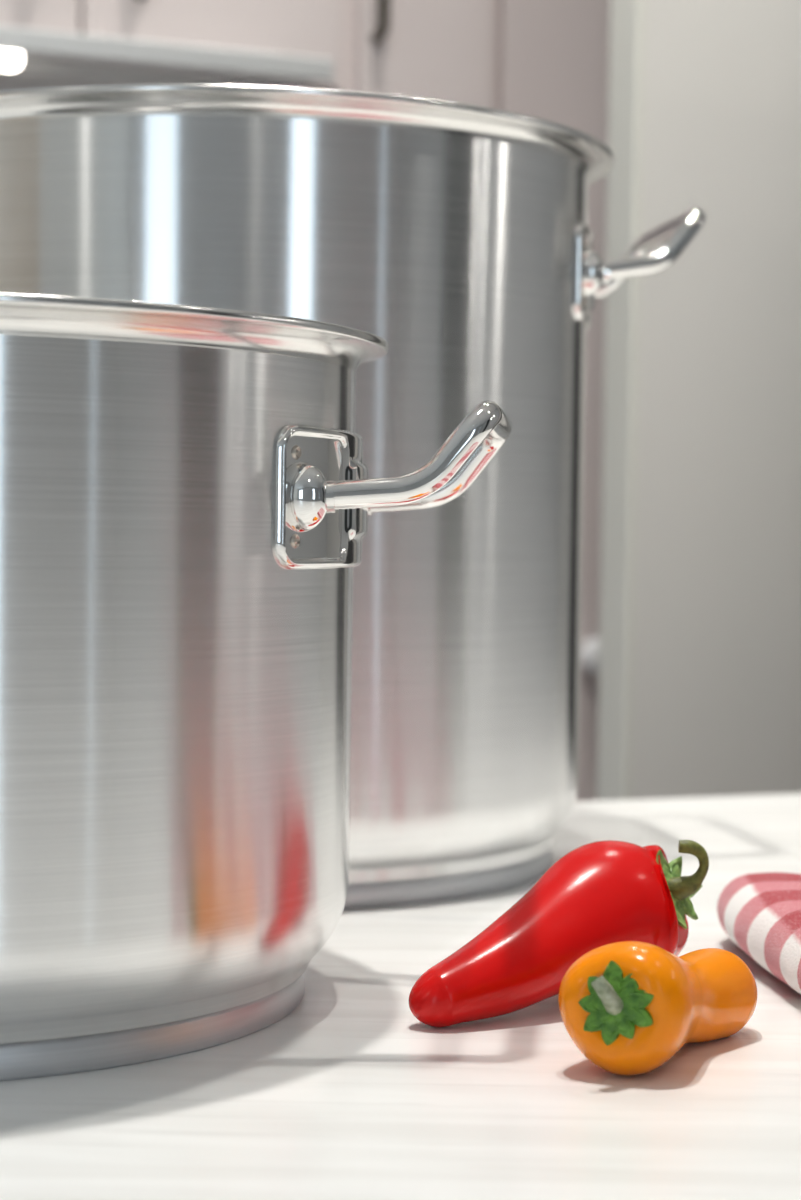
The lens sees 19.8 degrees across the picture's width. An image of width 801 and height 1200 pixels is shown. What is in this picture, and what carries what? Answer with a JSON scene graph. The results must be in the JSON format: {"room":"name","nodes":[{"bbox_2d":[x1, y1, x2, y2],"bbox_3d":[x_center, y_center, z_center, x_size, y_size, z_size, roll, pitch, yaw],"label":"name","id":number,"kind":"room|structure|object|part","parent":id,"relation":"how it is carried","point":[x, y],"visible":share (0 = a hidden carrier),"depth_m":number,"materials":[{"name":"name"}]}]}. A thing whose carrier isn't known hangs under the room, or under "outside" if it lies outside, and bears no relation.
{"room":"kitchen","nodes":[
{"label":"kitchen","id":0,"kind":"room"},
{"bbox_2d":[293,445,300,459],"bbox_3d":[-0.038,-0.054,0.838,0.002,0.006,0.006,2,2,28],"label":"rivet","id":1,"kind":"object","parent":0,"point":[296,448],"depth_m":0.84,"materials":[{"name":"silver metal"}]},
{"bbox_2d":[632,0,800,799],"bbox_3d":[0.928,-0.224,2.481,1.554,2.500,0.057,0,2,-23],"label":"wall partition","id":2,"kind":"structure","parent":0,"point":[717,691],"depth_m":2.19,"materials":[{"name":"white paint"}]},
{"bbox_2d":[597,0,644,800],"bbox_3d":[0.209,-0.224,2.175,0.012,2.500,0.061,0,2,-23],"label":"trim","id":3,"kind":"structure","parent":2,"relation":"attached to","point":[627,17],"depth_m":2.16,"materials":[{"name":"white paint"}]},
{"bbox_3d":[-0.492,1.130,0.132,6.000,0.100,4.950,0,2,-23],"label":"floor","id":4,"kind":"structure","parent":0,"visible":0},
{"bbox_2d":[0,793,800,1199],"bbox_3d":[-0.355,0.620,0.516,2.750,0.900,1.685,0,2,-23],"label":"countertop","id":5,"kind":"structure","parent":4,"relation":"on","point":[348,1095],"depth_m":0.77,"materials":[{"name":"white wood"}]},
{"bbox_2d":[0,293,511,1080],"bbox_3d":[-0.200,0.026,0.926,0.448,0.265,0.386,2,2,43],"label":"stock pot","id":6,"kind":"object","parent":5,"relation":"on","point":[187,495],"visible":1,"depth_m":0.79,"materials":[{"name":"metal"}]},
{"bbox_3d":[-0.200,0.026,0.926,0.360,0.240,0.360,1,2,0],"label":"pot","id":7,"kind":"part","parent":6,"relation":"part of","materials":[{"name":"metal"}]},
{"bbox_2d":[291,534,299,547],"bbox_3d":[-0.038,-0.021,0.839,0.002,0.006,0.006,2,2,28],"label":"rivet","id":8,"kind":"object","parent":6,"relation":"attached to","point":[295,538],"depth_m":0.84,"materials":[{"name":"silver metal"}]},
{"bbox_3d":[-0.026,-0.040,0.909,0.025,0.053,0.162,1,2,5],"label":"mounting plate","id":9,"kind":"part","parent":6,"relation":"part of","materials":[{"name":"silver metal"}]},
{"bbox_3d":[0.000,-0.051,0.906,0.085,0.050,0.154,1,2,5],"label":"handle","id":10,"kind":"part","parent":6,"relation":"part of","materials":[{"name":"silver metal"}]},
{"bbox_2d":[0,84,705,908],"bbox_3d":[-0.098,-0.052,1.310,0.433,0.400,0.482,2,2,43],"label":"stock pot","id":11,"kind":"object","parent":5,"relation":"on","point":[458,236],"visible":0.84,"depth_m":1.14,"materials":[{"name":"metal"}]},
{"bbox_2d":[581,297,584,305],"bbox_3d":[0.099,-0.163,1.250,0.002,0.006,0.006,1,2,16],"label":"rivet","id":12,"kind":"object","parent":11,"relation":"attached to","point":[582,298],"depth_m":1.25,"materials":[{"name":"silver metal"}]},
{"bbox_3d":[0.096,-0.181,1.331,0.027,0.053,0.181,1,2,-7],"label":"mounting plate","id":13,"kind":"part","parent":11,"relation":"part of","materials":[{"name":"silver metal"}]},
{"bbox_3d":[0.121,-0.195,1.334,0.085,0.054,0.170,1,2,-7],"label":"handle","id":14,"kind":"part","parent":11,"relation":"part of","materials":[{"name":"silver metal"}]},
{"bbox_2d":[409,840,708,1026],"bbox_3d":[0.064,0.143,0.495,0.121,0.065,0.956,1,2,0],"label":"pepper","id":15,"kind":"object","parent":5,"relation":"on","point":[597,894],"visible":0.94,"depth_m":0.90,"materials":[{"name":"red food"}]},
{"bbox_3d":[0.117,0.111,0.933,0.016,0.026,0.010,2,2,27],"label":"stem","id":16,"kind":"part","parent":15,"relation":"part of","materials":[{"name":"green plant"}]},
{"bbox_2d":[558,941,756,1074],"bbox_3d":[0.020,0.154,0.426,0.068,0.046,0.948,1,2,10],"label":"pepper","id":17,"kind":"object","parent":5,"relation":"on","point":[629,1007],"visible":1,"depth_m":0.80,"materials":[{"name":"orange food"}]},
{"bbox_3d":[0.071,0.136,0.788,0.008,0.015,0.013,3,2,44],"label":"stem","id":18,"kind":"part","parent":17,"relation":"part of","materials":[{"name":"green plant"}]},
{"bbox_2d":[717,872,800,993],"bbox_3d":[0.268,0.148,0.924,0.227,0.033,0.340,1,2,-5],"label":"kitchen towel","id":19,"kind":"object","parent":5,"relation":"on","point":[760,913],"visible":1,"depth_m":0.99,"materials":[{"name":"red fabric"}]},
{"bbox_2d":[339,0,493,108],"bbox_3d":[-0.046,-0.196,2.742,0.182,2.300,0.403,0,2,-23],"label":"tall cabinet","id":20,"kind":"object","parent":4,"relation":"on","point":[442,50],"visible":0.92,"depth_m":2.57,"materials":[{"name":"white paint"}]},
{"bbox_3d":[-0.022,-0.682,2.534,0.012,0.127,0.034,0,2,-23],"label":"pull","id":21,"kind":"part","parent":20,"relation":"part of","materials":[{"name":"brown"}]},
{"bbox_2d":[493,0,609,801],"bbox_3d":[0.176,-0.196,2.838,0.294,2.300,0.399,0,2,-23],"label":"cupboard","id":22,"kind":"object","parent":4,"relation":"on","point":[551,57],"visible":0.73,"depth_m":2.67,"materials":[{"name":"white paint"}]},
{"bbox_3d":[0.226,0.064,2.676,0.043,0.043,0.044,0,2,-23],"label":"knob","id":23,"kind":"part","parent":22,"relation":"part of","materials":[{"name":"silver metal"}]},
{"bbox_3d":[-1.459,-0.255,2.415,6.000,2.500,0.100,0,2,-23],"label":"wall","id":24,"kind":"structure","parent":0,"visible":0},
{"bbox_2d":[0,26,332,90],"bbox_3d":[-0.599,-0.545,2.416,0.920,0.035,0.550,0,2,-23],"label":"range hood","id":25,"kind":"object","parent":24,"relation":"attached to","point":[29,58],"visible":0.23,"depth_m":2.31,"materials":[{"name":"silver metal"}]},
{"bbox_2d":[0,52,20,69],"bbox_3d":[-0.383,-0.529,2.242,0.024,0.021,0.024,0,2,-23],"label":"lamp","id":26,"kind":"object","parent":25,"relation":"attached to","point":[8,60],"depth_m":2.23,"materials":[{"name":"white"}]},
{"bbox_2d":[0,0,342,89],"bbox_3d":[-0.583,-0.957,2.486,1.003,0.778,0.403,0,2,-23],"label":"upper cabinet","id":27,"kind":"object","parent":24,"relation":"attached to","point":[310,28],"visible":0.23,"depth_m":2.48,"materials":[{"name":"white paint"}]},
{"bbox_3d":[-0.651,-0.948,2.286,0.682,0.764,0.020,0,2,-23],"label":"door","id":28,"kind":"part","parent":27,"relation":"part of","materials":[{"name":"white paint"}]}
]}

